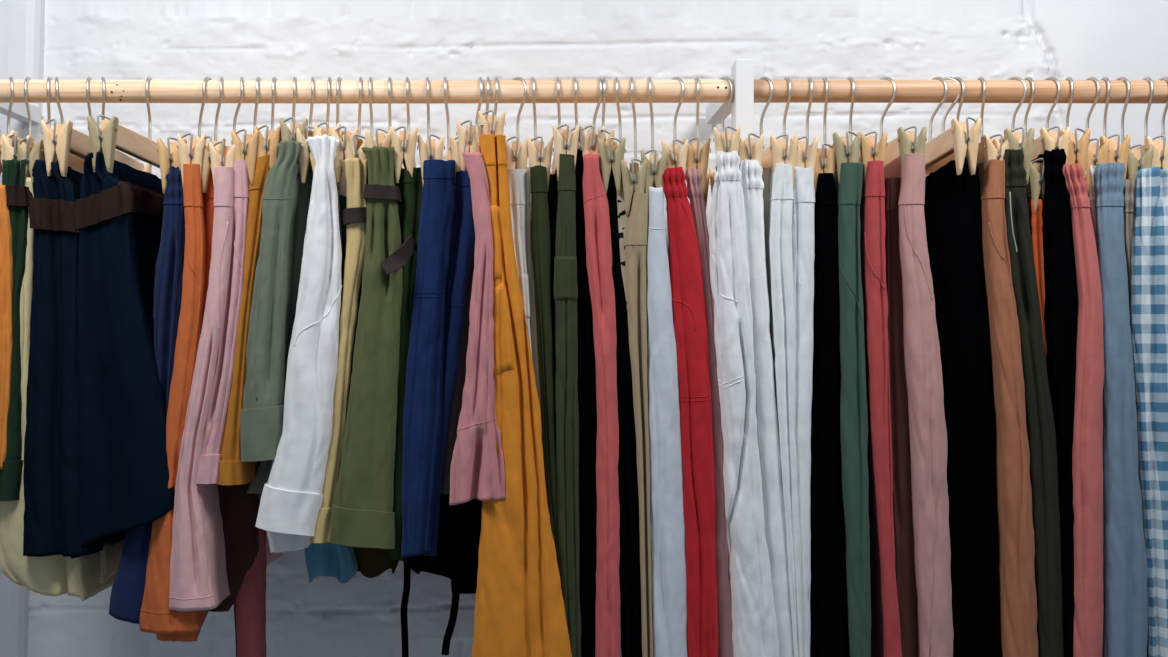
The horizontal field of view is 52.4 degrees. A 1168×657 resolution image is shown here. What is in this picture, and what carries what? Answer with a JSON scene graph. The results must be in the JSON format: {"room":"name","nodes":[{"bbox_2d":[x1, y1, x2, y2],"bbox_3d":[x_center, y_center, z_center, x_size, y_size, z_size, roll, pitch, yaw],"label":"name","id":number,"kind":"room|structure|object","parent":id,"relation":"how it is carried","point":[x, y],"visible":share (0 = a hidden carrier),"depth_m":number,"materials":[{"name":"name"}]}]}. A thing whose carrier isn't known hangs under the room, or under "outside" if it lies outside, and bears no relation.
{"room":"clothing store","nodes":[
{"label":"clothing store","id":0,"kind":"room"},
{"bbox_2d":[0,0,44,656],"bbox_3d":[-1.411,0.075,2.068,0.977,2.750,0.053,0,0,0],"label":"wall pier","id":1,"kind":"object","parent":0,"point":[22,22],"visible":0.3,"depth_m":2.05,"materials":[{"name":"paint"}]},
{"bbox_2d":[27,0,1167,656],"bbox_3d":[0.000,0.075,2.186,3.800,2.750,0.228,0,0,0],"label":"wall","id":2,"kind":"structure","parent":0,"point":[324,616],"depth_m":2.08,"materials":[{"name":"paint"}]},
{"bbox_2d":[792,167,814,656],"bbox_3d":[0.294,0.186,1.778,0.032,0.803,0.401,0,0,0],"label":"trousers","id":3,"kind":"object","parent":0,"point":[803,239],"visible":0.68,"depth_m":1.58,"materials":[{"name":"fabric"}]},
{"bbox_2d":[834,162,870,656],"bbox_3d":[0.374,0.182,1.775,0.048,0.808,0.405,0,0,4],"label":"trousers","id":4,"kind":"object","parent":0,"point":[853,398],"visible":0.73,"depth_m":1.58,"materials":[{"name":"fabric"}]},
{"bbox_2d":[860,160,901,656],"bbox_3d":[0.409,0.181,1.776,0.054,0.809,0.405,0,0,2],"label":"trousers","id":5,"kind":"object","parent":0,"point":[885,621],"visible":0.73,"depth_m":1.58,"materials":[{"name":"fabric"}]},
{"bbox_2d":[1062,163,1103,656],"bbox_3d":[0.703,0.182,1.771,0.056,0.803,0.421,0,0,11],"label":"trousers","id":6,"kind":"object","parent":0,"point":[1087,457],"visible":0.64,"depth_m":1.57,"materials":[{"name":"fabric"}]},
{"bbox_2d":[1094,162,1147,656],"bbox_3d":[0.759,0.181,1.770,0.068,0.806,0.426,0,0,12],"label":"trousers","id":7,"kind":"object","parent":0,"point":[1125,569],"visible":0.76,"depth_m":1.57,"materials":[{"name":"fabric"}]},
{"bbox_2d":[1129,166,1167,656],"bbox_3d":[0.821,0.184,1.769,0.094,0.800,0.420,0,0,13],"label":"trousers","id":8,"kind":"object","parent":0,"point":[1148,308],"visible":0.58,"depth_m":1.58,"materials":[{"name":"fabric"}]},
{"bbox_3d":[0.000,1.490,0.730,3.800,0.080,3.100,0,0,0],"label":"floor","id":9,"kind":"structure","parent":0,"visible":0},
{"bbox_2d":[0,59,1167,141],"bbox_3d":[0.000,0.526,1.893,3.720,1.848,0.345,0,0,0],"label":"clothes rack","id":10,"kind":"object","parent":9,"relation":"on","point":[748,90],"visible":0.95,"depth_m":1.76,"materials":[{"name":"brown wood"}]},
{"bbox_2d":[0,77,51,174],"bbox_3d":[-0.802,-0.285,1.780,0.037,0.185,0.389,0,0,-6],"label":"hanger","id":11,"kind":"object","parent":10,"relation":"hanging from","point":[10,140],"visible":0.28,"depth_m":1.61,"materials":[{"name":"brown wood"}]},
{"bbox_2d":[0,185,12,468],"bbox_3d":[-0.808,-0.002,1.776,0.042,0.379,0.405,0,0,-7],"label":"trousers","id":12,"kind":"object","parent":11,"relation":"hanging from","point":[6,260],"visible":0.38,"depth_m":1.58,"materials":[{"name":"fabric"}]},
{"bbox_2d":[2,77,63,159],"bbox_3d":[-0.780,-0.281,1.780,0.038,0.192,0.389,0,0,-5],"label":"hanger","id":13,"kind":"object","parent":10,"relation":"hanging from","point":[9,151],"visible":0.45,"depth_m":1.59,"materials":[{"name":"brown wood"}]},
{"bbox_2d":[0,159,32,500],"bbox_3d":[-0.778,0.001,1.782,0.061,0.458,0.407,0,0,-3],"label":"trousers","id":14,"kind":"object","parent":13,"relation":"hanging from","point":[18,195],"visible":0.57,"depth_m":1.59,"materials":[{"name":"fabric"}]},
{"bbox_2d":[16,77,91,186],"bbox_3d":[-0.739,-0.279,1.780,0.037,0.197,0.389,0,0,2],"label":"hanger","id":15,"kind":"object","parent":10,"relation":"hanging from","point":[76,163],"visible":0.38,"depth_m":1.59,"materials":[{"name":"brown wood"}]},
{"bbox_2d":[0,177,124,600],"bbox_3d":[-0.742,0.089,1.786,0.129,0.586,0.386,0,0,0],"label":"skirt","id":16,"kind":"object","parent":15,"relation":"hanging from","point":[84,577],"visible":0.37,"depth_m":1.60,"materials":[{"name":"fabric"}]},
{"bbox_2d":[41,77,151,176],"bbox_3d":[-0.721,-0.290,1.780,0.037,0.175,0.429,0,0,-6],"label":"hanger","id":17,"kind":"object","parent":10,"relation":"hanging from","point":[64,140],"visible":0.67,"depth_m":1.58,"materials":[{"name":"brown wood"}]},
{"bbox_2d":[23,160,105,556],"bbox_3d":[-0.736,0.038,1.786,0.086,0.527,0.458,0,0,-9],"label":"skirt","id":18,"kind":"object","parent":17,"relation":"hanging from","point":[50,476],"visible":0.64,"depth_m":1.57,"materials":[{"name":"fabric"}]},
{"bbox_2d":[87,77,167,172],"bbox_3d":[-0.651,-0.292,1.780,0.037,0.170,0.429,0,0,-3],"label":"hanger","id":19,"kind":"object","parent":10,"relation":"hanging from","point":[111,136],"visible":0.62,"depth_m":1.62,"materials":[{"name":"brown wood"}]},
{"bbox_2d":[71,151,174,558],"bbox_3d":[-0.635,0.040,1.799,0.139,0.549,0.469,0,0,-5],"label":"skirt","id":20,"kind":"object","parent":19,"relation":"hanging from","point":[122,462],"visible":0.76,"depth_m":1.58,"materials":[{"name":"fabric"}]},
{"bbox_2d":[109,166,184,623],"bbox_3d":[-0.584,0.095,1.784,0.106,0.626,0.390,0,0,2],"label":"trousers","id":21,"kind":"object","parent":10,"relation":"hanging from","point":[128,587],"visible":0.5,"depth_m":1.59,"materials":[{"name":"fabric"}]},
{"bbox_2d":[139,164,208,641],"bbox_3d":[-0.584,0.108,1.776,0.090,0.658,0.410,0,0,-9],"label":"trousers","id":22,"kind":"object","parent":10,"relation":"hanging from","point":[156,617],"visible":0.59,"depth_m":1.58,"materials":[{"name":"fabric"}]},
{"bbox_2d":[157,76,211,193],"bbox_3d":[-0.577,-0.280,1.780,0.041,0.196,0.389,0,0,-7],"label":"hanger","id":23,"kind":"object","parent":10,"relation":"hanging from","point":[168,157],"visible":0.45,"depth_m":1.59,"materials":[{"name":"brown wood"}]},
{"bbox_2d":[177,76,223,184],"bbox_3d":[-0.553,-0.282,1.780,0.037,0.192,0.405,0,0,-8],"label":"hanger","id":24,"kind":"object","parent":10,"relation":"hanging from","point":[193,154],"visible":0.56,"depth_m":1.59,"materials":[{"name":"brown wood"}]},
{"bbox_2d":[208,482,258,611],"bbox_3d":[-0.490,0.101,1.726,0.106,0.596,0.116,0,0,0],"label":"trousers","id":25,"kind":"object","parent":10,"relation":"hanging from","point":[238,508],"visible":0.2,"depth_m":1.67,"materials":[{"name":"fabric"}]},
{"bbox_2d":[209,76,260,184],"bbox_3d":[-0.495,-0.276,1.780,0.037,0.203,0.405,0,0,-4],"label":"hanger","id":26,"kind":"object","parent":10,"relation":"hanging from","point":[226,158],"visible":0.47,"depth_m":1.58,"materials":[{"name":"brown wood"}]},
{"bbox_2d":[169,166,282,610],"bbox_3d":[-0.513,0.080,1.776,0.091,0.590,0.406,0,0,0],"label":"trousers","id":27,"kind":"object","parent":26,"relation":"hanging from","point":[198,574],"visible":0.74,"depth_m":1.58,"materials":[{"name":"fabric"}]},
{"bbox_2d":[231,76,276,185],"bbox_3d":[-0.468,-0.284,1.780,0.037,0.186,0.401,0,0,-4],"label":"hanger","id":28,"kind":"object","parent":10,"relation":"hanging from","point":[246,150],"visible":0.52,"depth_m":1.59,"materials":[{"name":"brown wood"}]},
{"bbox_2d":[192,160,249,483],"bbox_3d":[-0.490,-0.010,1.780,0.080,0.434,0.396,0,0,0],"label":"trousers","id":29,"kind":"object","parent":28,"relation":"hanging from","point":[209,459],"visible":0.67,"depth_m":1.59,"materials":[{"name":"fabric"}]},
{"bbox_2d":[253,77,296,168],"bbox_3d":[-0.436,-0.287,1.780,0.037,0.180,0.389,0,0,-3],"label":"hanger","id":30,"kind":"object","parent":10,"relation":"hanging from","point":[267,145],"visible":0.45,"depth_m":1.59,"materials":[{"name":"brown wood"}]},
{"bbox_2d":[216,154,269,484],"bbox_3d":[-0.458,-0.015,1.782,0.082,0.449,0.393,0,0,0],"label":"trousers","id":31,"kind":"object","parent":30,"relation":"hanging from","point":[232,471],"visible":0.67,"depth_m":1.59,"materials":[{"name":"fabric"}]},
{"bbox_2d":[280,77,314,172],"bbox_3d":[-0.411,-0.293,1.780,0.037,0.169,0.389,0,0,-6],"label":"hanger","id":32,"kind":"object","parent":10,"relation":"hanging from","point":[286,134],"visible":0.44,"depth_m":1.59,"materials":[{"name":"brown wood"}]},
{"bbox_2d":[240,140,312,493],"bbox_3d":[-0.422,-0.010,1.775,0.098,0.478,0.410,0,0,0],"label":"trousers","id":33,"kind":"object","parent":32,"relation":"hanging from","point":[285,199],"visible":0.69,"depth_m":1.58,"materials":[{"name":"fabric"}]},
{"bbox_2d":[296,76,331,182],"bbox_3d":[-0.385,-0.287,1.780,0.037,0.181,0.389,0,0,-5],"label":"hanger","id":34,"kind":"object","parent":10,"relation":"hanging from","point":[305,155],"visible":0.41,"depth_m":1.59,"materials":[{"name":"brown wood"}]},
{"bbox_2d":[234,494,266,656],"bbox_3d":[-0.443,0.143,1.720,0.130,0.766,0.087,0,0,0],"label":"trousers","id":35,"kind":"object","parent":34,"relation":"hanging from","point":[250,603],"visible":0.14,"depth_m":1.68,"materials":[{"name":"fabric"}]},
{"bbox_2d":[313,76,341,175],"bbox_3d":[-0.370,-0.290,1.780,0.037,0.176,0.389,0,0,-8],"label":"hanger","id":36,"kind":"object","parent":10,"relation":"hanging from","point":[327,130],"visible":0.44,"depth_m":1.61,"materials":[{"name":"brown wood"}]},
{"bbox_2d":[255,134,346,552],"bbox_3d":[-0.389,0.026,1.773,0.115,0.567,0.415,0,0,-2],"label":"trousers","id":37,"kind":"object","parent":36,"relation":"hanging from","point":[291,498],"visible":0.83,"depth_m":1.57,"materials":[{"name":"fabric"}]},
{"bbox_2d":[331,77,362,182],"bbox_3d":[-0.337,-0.287,1.780,0.037,0.181,0.389,0,0,-5],"label":"hanger","id":38,"kind":"object","parent":10,"relation":"hanging from","point":[340,152],"visible":0.48,"depth_m":1.59,"materials":[{"name":"brown wood"}]},
{"bbox_2d":[305,195,357,583],"bbox_3d":[-0.377,0.086,1.827,0.076,0.552,0.300,0,0,-7],"label":"trousers","id":39,"kind":"object","parent":38,"relation":"hanging from","point":[339,561],"visible":0.13,"depth_m":1.69,"materials":[{"name":"fabric"}]},
{"bbox_2d":[343,76,372,171],"bbox_3d":[-0.318,-0.281,1.780,0.037,0.192,0.389,0,0,-4],"label":"hanger","id":40,"kind":"object","parent":10,"relation":"hanging from","point":[350,152],"visible":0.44,"depth_m":1.59,"materials":[{"name":"brown wood"}]},
{"bbox_2d":[309,158,367,542],"bbox_3d":[-0.327,0.028,1.780,0.085,0.516,0.403,0,0,0],"label":"trousers","id":41,"kind":"object","parent":40,"relation":"hanging from","point":[354,217],"visible":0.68,"depth_m":1.58,"materials":[{"name":"yellow fabric"}]},
{"bbox_2d":[365,77,391,147],"bbox_3d":[-0.291,-0.286,1.780,0.037,0.184,0.389,0,0,-5],"label":"hanger","id":42,"kind":"object","parent":10,"relation":"hanging from","point":[381,140],"visible":0.41,"depth_m":1.59,"materials":[{"name":"brown wood"}]},
{"bbox_2d":[330,146,416,548],"bbox_3d":[-0.279,0.027,1.768,0.125,0.539,0.431,0,0,0],"label":"trousers","id":43,"kind":"object","parent":42,"relation":"hanging from","point":[362,514],"visible":0.93,"depth_m":1.57,"materials":[{"name":"fabric"}]},
{"bbox_2d":[353,547,398,577],"bbox_3d":[-0.300,0.086,1.838,0.083,0.543,0.281,0,0,0],"label":"trousers","id":44,"kind":"object","parent":42,"relation":"hanging from","point":[371,562],"visible":0.08,"depth_m":1.70,"materials":[{"name":"fabric"}]},
{"bbox_2d":[390,77,417,182],"bbox_3d":[-0.262,-0.286,1.780,0.037,0.183,0.409,0,0,-6],"label":"hanger","id":45,"kind":"object","parent":10,"relation":"hanging from","point":[405,146],"visible":0.61,"depth_m":1.58,"materials":[{"name":"brown wood"}]},
{"bbox_2d":[387,167,422,562],"bbox_3d":[-0.265,0.047,1.780,0.053,0.541,0.398,0,0,-8],"label":"trousers","id":46,"kind":"object","parent":45,"relation":"hanging from","point":[410,187],"visible":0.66,"depth_m":1.59,"materials":[{"name":"fabric"}]},
{"bbox_2d":[417,77,444,183],"bbox_3d":[-0.232,-0.282,1.780,0.037,0.192,0.389,0,0,-8],"label":"hanger","id":47,"kind":"object","parent":10,"relation":"hanging from","point":[427,151],"visible":0.52,"depth_m":1.59,"materials":[{"name":"brown wood"}]},
{"bbox_2d":[401,159,455,558],"bbox_3d":[-0.230,0.042,1.775,0.072,0.534,0.408,0,0,-7],"label":"trousers","id":48,"kind":"object","parent":47,"relation":"hanging from","point":[423,400],"visible":1,"depth_m":1.58,"materials":[{"name":"fabric"}]},
{"bbox_2d":[443,77,469,187],"bbox_3d":[-0.202,-0.281,1.780,0.037,0.193,0.389,0,0,-12],"label":"hanger","id":49,"kind":"object","parent":10,"relation":"hanging from","point":[453,153],"visible":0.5,"depth_m":1.60,"materials":[{"name":"brown wood"}]},
{"bbox_2d":[401,493,459,656],"bbox_3d":[-0.227,0.163,1.825,0.118,0.698,0.313,0,0,-10],"label":"culottes","id":50,"kind":"object","parent":49,"relation":"hanging from","point":[439,564],"visible":0.08,"depth_m":1.70,"materials":[{"name":"fabric"}]},
{"bbox_2d":[425,171,474,555],"bbox_3d":[-0.220,0.045,1.779,0.077,0.519,0.405,0,0,-14],"label":"trousers","id":51,"kind":"object","parent":49,"relation":"hanging from","point":[462,250],"visible":0.6,"depth_m":1.59,"materials":[{"name":"fabric"}]},
{"bbox_2d":[441,260,473,493],"bbox_3d":[-0.173,0.052,1.803,0.060,0.350,0.347,0,0,0],"label":"trousers","id":52,"kind":"object","parent":10,"relation":"hanging from","point":[457,400],"visible":0.18,"depth_m":1.63,"materials":[{"name":"fabric"}]},
{"bbox_2d":[448,498,481,593],"bbox_3d":[-0.168,0.168,1.833,0.056,0.420,0.288,0,0,0],"label":"trousers","id":53,"kind":"object","parent":10,"relation":"hanging from","point":[464,530],"visible":0.23,"depth_m":1.69,"materials":[{"name":"fabric"}]},
{"bbox_2d":[456,77,482,170],"bbox_3d":[-0.162,-0.291,1.780,0.037,0.173,0.389,0,0,-3],"label":"hanger","id":54,"kind":"object","parent":10,"relation":"hanging from","point":[462,135],"visible":0.38,"depth_m":1.59,"materials":[{"name":"brown wood"}]},
{"bbox_2d":[449,152,505,504],"bbox_3d":[-0.140,0.002,1.763,0.082,0.466,0.432,0,0,-1],"label":"trousers","id":55,"kind":"object","parent":54,"relation":"hanging from","point":[477,471],"visible":0.98,"depth_m":1.55,"materials":[{"name":"fabric"}]},
{"bbox_2d":[478,77,505,134],"bbox_3d":[-0.135,-0.298,1.780,0.037,0.160,0.389,0,0,-4],"label":"hanger","id":56,"kind":"object","parent":10,"relation":"hanging from","point":[494,126],"visible":0.47,"depth_m":1.59,"materials":[{"name":"brown wood"}]},
{"bbox_2d":[471,134,571,656],"bbox_3d":[-0.124,0.162,1.759,0.141,0.833,0.436,0,0,-13],"label":"trousers","id":57,"kind":"object","parent":56,"relation":"hanging from","point":[520,609],"visible":0.93,"depth_m":1.56,"materials":[{"name":"fabric"}]},
{"bbox_2d":[505,77,527,169],"bbox_3d":[-0.099,-0.280,1.780,0.037,0.195,0.389,0,0,-2],"label":"hanger","id":58,"kind":"object","parent":10,"relation":"hanging from","point":[516,156],"visible":0.48,"depth_m":1.59,"materials":[{"name":"brown wood"}]},
{"bbox_2d":[507,169,531,353],"bbox_3d":[-0.095,0.188,1.779,0.073,0.803,0.398,0,0,-8],"label":"trousers","id":59,"kind":"object","parent":58,"relation":"hanging from","point":[516,177],"visible":0.35,"depth_m":1.59,"materials":[{"name":"fabric"}]},
{"bbox_2d":[527,77,553,186],"bbox_3d":[-0.072,-0.280,1.780,0.037,0.195,0.389,0,0,-4],"label":"hanger","id":60,"kind":"object","parent":10,"relation":"hanging from","point":[537,154],"visible":0.58,"depth_m":1.59,"materials":[{"name":"brown wood"}]},
{"bbox_2d":[526,167,542,445],"bbox_3d":[-0.082,0.187,1.784,0.047,0.812,0.390,0,0,-7],"label":"trousers","id":61,"kind":"object","parent":60,"relation":"hanging from","point":[533,326],"visible":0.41,"depth_m":1.59,"materials":[{"name":"fabric"}]},
{"bbox_2d":[530,165,559,568],"bbox_3d":[-0.051,0.185,1.779,0.063,0.805,0.402,0,0,-3],"label":"trousers","id":62,"kind":"object","parent":60,"relation":"hanging from","point":[543,198],"visible":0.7,"depth_m":1.58,"materials":[{"name":"fabric"}]},
{"bbox_2d":[550,77,579,176],"bbox_3d":[-0.036,-0.288,1.780,0.037,0.180,0.401,0,0,-4],"label":"hanger","id":63,"kind":"object","parent":10,"relation":"hanging from","point":[562,144],"visible":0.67,"depth_m":1.58,"materials":[{"name":"brown wood"}]},
{"bbox_2d":[554,154,580,656],"bbox_3d":[-0.039,0.176,1.776,0.037,0.819,0.405,0,0,-5],"label":"trousers","id":64,"kind":"object","parent":63,"relation":"hanging from","point":[565,259],"visible":0.89,"depth_m":1.58,"materials":[{"name":"fabric"}]},
{"bbox_2d":[566,77,591,154],"bbox_3d":[-0.010,-0.287,1.780,0.037,0.181,0.389,0,0,-2],"label":"hanger","id":65,"kind":"object","parent":10,"relation":"hanging from","point":[580,147],"visible":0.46,"depth_m":1.59,"materials":[{"name":"brown wood"}]},
{"bbox_2d":[575,149,596,656],"bbox_3d":[-0.009,0.175,1.783,0.037,0.832,0.389,0,0,-4],"label":"trousers","id":66,"kind":"object","parent":65,"relation":"hanging from","point":[586,382],"visible":0.79,"depth_m":1.59,"materials":[{"name":"fabric"}]},
{"bbox_2d":[578,77,605,174],"bbox_3d":[0.013,-0.287,1.780,0.037,0.180,0.389,0,0,1],"label":"hanger","id":67,"kind":"object","parent":10,"relation":"hanging from","point":[588,145],"visible":0.44,"depth_m":1.59,"materials":[{"name":"brown wood"}]},
{"bbox_2d":[583,153,619,656],"bbox_3d":[0.029,0.176,1.775,0.050,0.819,0.405,0,0,2],"label":"trousers","id":68,"kind":"object","parent":67,"relation":"hanging from","point":[596,208],"visible":1,"depth_m":1.58,"materials":[{"name":"fabric"}]},
{"bbox_2d":[598,77,628,193],"bbox_3d":[0.056,-0.279,1.780,0.037,0.198,0.409,0,0,5],"label":"hanger","id":69,"kind":"object","parent":10,"relation":"hanging from","point":[610,160],"visible":0.63,"depth_m":1.58,"materials":[{"name":"brown wood"}]},
{"bbox_2d":[602,169,642,656],"bbox_3d":[0.075,0.187,1.782,0.064,0.809,0.394,0,0,6],"label":"trousers","id":70,"kind":"object","parent":69,"relation":"hanging from","point":[629,530],"visible":0.69,"depth_m":1.59,"materials":[{"name":"fabric"}]},
{"bbox_2d":[621,77,646,214],"bbox_3d":[0.078,-0.265,1.780,0.037,0.226,0.413,0,0,3],"label":"hanger","id":71,"kind":"object","parent":10,"relation":"hanging from","point":[633,179],"visible":0.67,"depth_m":1.58,"materials":[{"name":"brown wood"}]},
{"bbox_2d":[625,192,652,656],"bbox_3d":[0.090,0.203,1.777,0.041,0.768,0.401,0,0,6],"label":"trousers","id":72,"kind":"object","parent":71,"relation":"hanging from","point":[636,241],"visible":1,"depth_m":1.58,"materials":[{"name":"fabric"}]},
{"bbox_2d":[640,77,667,194],"bbox_3d":[0.103,-0.271,1.780,0.037,0.214,0.413,0,0,3],"label":"hanger","id":73,"kind":"object","parent":10,"relation":"hanging from","point":[656,167],"visible":0.66,"depth_m":1.58,"materials":[{"name":"brown wood"}]},
{"bbox_2d":[647,187,687,656],"bbox_3d":[0.113,0.198,1.776,0.059,0.776,0.404,0,0,0],"label":"trousers","id":74,"kind":"object","parent":73,"relation":"hanging from","point":[668,552],"visible":0.97,"depth_m":1.58,"materials":[{"name":"fabric"}]},
{"bbox_2d":[661,77,688,180],"bbox_3d":[0.137,-0.278,1.780,0.037,0.198,0.389,0,0,4],"label":"hanger","id":75,"kind":"object","parent":10,"relation":"hanging from","point":[676,157],"visible":0.51,"depth_m":1.59,"materials":[{"name":"brown wood"}]},
{"bbox_2d":[662,167,718,656],"bbox_3d":[0.146,0.185,1.775,0.078,0.802,0.408,0,0,1],"label":"trousers","id":76,"kind":"object","parent":75,"relation":"hanging from","point":[685,269],"visible":1,"depth_m":1.58,"materials":[{"name":"fabric"}]},
{"bbox_2d":[683,76,710,207],"bbox_3d":[0.171,-0.280,1.780,0.037,0.196,0.389,0,0,6],"label":"hanger","id":77,"kind":"object","parent":10,"relation":"hanging from","point":[697,156],"visible":0.62,"depth_m":1.59,"materials":[{"name":"brown wood"}]},
{"bbox_2d":[685,168,732,656],"bbox_3d":[0.193,0.187,1.782,0.073,0.808,0.395,0,0,7],"label":"trousers","id":78,"kind":"object","parent":77,"relation":"hanging from","point":[695,194],"visible":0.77,"depth_m":1.59,"materials":[{"name":"fabric"}]},
{"bbox_2d":[709,77,740,193],"bbox_3d":[0.208,-0.285,1.780,0.037,0.184,0.421,0,0,5],"label":"hanger","id":79,"kind":"object","parent":10,"relation":"hanging from","point":[724,142],"visible":0.5,"depth_m":1.58,"materials":[{"name":"brown wood"}]},
{"bbox_2d":[709,151,778,656],"bbox_3d":[0.237,0.173,1.769,0.096,0.818,0.420,0,0,7],"label":"trousers","id":80,"kind":"object","parent":10,"relation":"attached to","point":[754,631],"visible":1,"depth_m":1.57,"materials":[{"name":"fabric"}]},
{"bbox_2d":[740,159,793,656],"bbox_3d":[0.263,0.181,1.776,0.078,0.814,0.403,0,0,5],"label":"trousers","id":81,"kind":"object","parent":10,"relation":"attached to","point":[752,184],"visible":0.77,"depth_m":1.58,"materials":[{"name":"fabric"}]},
{"bbox_2d":[760,77,797,182],"bbox_3d":[0.266,-0.281,1.780,0.037,0.194,0.409,0,0,-1],"label":"hanger","id":82,"kind":"object","parent":10,"relation":"hanging from","point":[778,152],"visible":0.52,"depth_m":1.58,"materials":[{"name":"brown wood"}]},
{"bbox_2d":[768,164,802,656],"bbox_3d":[0.264,0.183,1.776,0.045,0.805,0.403,0,0,-2],"label":"trousers","id":83,"kind":"object","parent":82,"relation":"hanging from","point":[781,181],"visible":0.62,"depth_m":1.58,"materials":[{"name":"fabric"}]},
{"bbox_2d":[822,76,861,183],"bbox_3d":[0.361,-0.283,1.780,0.037,0.189,0.405,0,0,3],"label":"hanger","id":84,"kind":"object","parent":10,"relation":"hanging from","point":[845,152],"visible":0.43,"depth_m":1.58,"materials":[{"name":"brown wood"}]},
{"bbox_2d":[810,173,848,656],"bbox_3d":[0.349,0.190,1.780,0.061,0.798,0.393,0,0,7],"label":"trousers","id":85,"kind":"object","parent":84,"relation":"hanging from","point":[829,637],"visible":0.69,"depth_m":1.59,"materials":[{"name":"fabric"}]},
{"bbox_2d":[847,76,887,187],"bbox_3d":[0.400,-0.283,1.780,0.037,0.190,0.409,0,0,4],"label":"hanger","id":86,"kind":"object","parent":10,"relation":"hanging from","point":[870,150],"visible":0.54,"depth_m":1.58,"materials":[{"name":"brown wood"}]},
{"bbox_2d":[884,178,917,656],"bbox_3d":[0.432,0.195,1.786,0.050,0.797,0.385,0,0,0],"label":"trousers","id":87,"kind":"object","parent":86,"relation":"hanging from","point":[901,457],"visible":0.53,"depth_m":1.60,"materials":[{"name":"fabric"}]},
{"bbox_2d":[880,77,926,169],"bbox_3d":[0.446,-0.286,1.780,0.038,0.183,0.417,0,0,2],"label":"hanger","id":88,"kind":"object","parent":10,"relation":"hanging from","point":[906,142],"visible":0.52,"depth_m":1.59,"materials":[{"name":"brown wood"}]},
{"bbox_2d":[884,153,953,656],"bbox_3d":[0.469,0.176,1.773,0.076,0.816,0.412,0,0,4],"label":"trousers","id":89,"kind":"object","parent":88,"relation":"hanging from","point":[923,366],"visible":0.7,"depth_m":1.57,"materials":[{"name":"fabric"}]},
{"bbox_2d":[924,77,980,174],"bbox_3d":[0.521,-0.291,1.780,0.041,0.173,0.433,0,0,3],"label":"hanger","id":90,"kind":"object","parent":10,"relation":"hanging from","point":[961,141],"visible":0.59,"depth_m":1.58,"materials":[{"name":"brown wood"}]},
{"bbox_2d":[924,156,1001,656],"bbox_3d":[0.515,0.177,1.783,0.108,0.828,0.391,0,0,0],"label":"trousers","id":91,"kind":"object","parent":90,"relation":"hanging from","point":[952,207],"visible":0.66,"depth_m":1.59,"materials":[{"name":"fabric"}]},
{"bbox_2d":[925,77,1008,181],"bbox_3d":[0.540,-0.281,1.780,0.040,0.194,0.409,0,0,-4],"label":"hanger","id":92,"kind":"object","parent":10,"relation":"hanging from","point":[987,151],"visible":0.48,"depth_m":1.59,"materials":[{"name":"brown wood"}]},
{"bbox_2d":[977,159,1037,656],"bbox_3d":[0.562,0.180,1.777,0.076,0.811,0.407,0,0,-3],"label":"trousers","id":93,"kind":"object","parent":92,"relation":"hanging from","point":[1018,597],"visible":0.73,"depth_m":1.58,"materials":[{"name":"fabric"}]},
{"bbox_2d":[953,77,1021,149],"bbox_3d":[0.561,-0.279,1.780,0.037,0.197,0.389,0,0,-3],"label":"hanger","id":94,"kind":"object","parent":10,"relation":"hanging from","point":[996,143],"visible":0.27,"depth_m":1.76,"materials":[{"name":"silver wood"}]},
{"bbox_2d":[1004,149,1063,656],"bbox_3d":[0.605,0.173,1.771,0.084,0.825,0.416,0,0,2],"label":"trousers","id":95,"kind":"object","parent":94,"relation":"hanging from","point":[1041,433],"visible":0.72,"depth_m":1.58,"materials":[{"name":"fabric"}]},
{"bbox_2d":[977,76,1034,183],"bbox_3d":[0.597,-0.285,1.780,0.037,0.184,0.413,0,0,4],"label":"hanger","id":96,"kind":"object","parent":10,"relation":"hanging from","point":[1026,145],"visible":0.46,"depth_m":1.58,"materials":[{"name":"brown wood"}]},
{"bbox_2d":[1007,77,1044,213],"bbox_3d":[0.643,-0.265,1.780,0.037,0.224,0.389,0,0,9],"label":"hanger","id":97,"kind":"object","parent":10,"relation":"hanging from","point":[1036,184],"visible":0.35,"depth_m":1.60,"materials":[{"name":"brown wood"}]},
{"bbox_2d":[1028,199,1048,383],"bbox_3d":[0.657,0.209,1.784,0.049,0.768,0.393,0,0,10],"label":"trousers","id":98,"kind":"object","parent":97,"relation":"hanging from","point":[1036,220],"visible":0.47,"depth_m":1.60,"materials":[{"name":"fabric"}]},
{"bbox_2d":[1023,76,1069,162],"bbox_3d":[0.661,-0.287,1.780,0.037,0.181,0.389,0,0,8],"label":"hanger","id":99,"kind":"object","parent":10,"relation":"hanging from","point":[1050,140],"visible":0.42,"depth_m":1.60,"materials":[{"name":"brown wood"}]},
{"bbox_2d":[1044,77,1089,178],"bbox_3d":[0.694,-0.286,1.780,0.037,0.183,0.389,0,0,10],"label":"hanger","id":100,"kind":"object","parent":10,"relation":"hanging from","point":[1077,150],"visible":0.41,"depth_m":1.59,"materials":[{"name":"brown wood"}]},
{"bbox_2d":[1027,149,1076,656],"bbox_3d":[0.668,0.174,1.776,0.047,0.828,0.409,0,0,9],"label":"trousers","id":101,"kind":"object","parent":100,"relation":"hanging from","point":[1060,305],"visible":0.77,"depth_m":1.58,"materials":[{"name":"fabric"}]},
{"bbox_2d":[1101,76,1153,179],"bbox_3d":[0.781,-0.275,1.780,0.037,0.205,0.389,0,0,11],"label":"hanger","id":102,"kind":"object","parent":10,"relation":"hanging from","point":[1137,160],"visible":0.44,"depth_m":1.60,"materials":[{"name":"brown wood"}]},
{"bbox_2d":[1123,178,1147,656],"bbox_3d":[0.777,0.195,1.783,0.046,0.794,0.399,0,0,9],"label":"trousers","id":103,"kind":"object","parent":102,"relation":"hanging from","point":[1129,190],"visible":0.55,"depth_m":1.59,"materials":[{"name":"fabric"}]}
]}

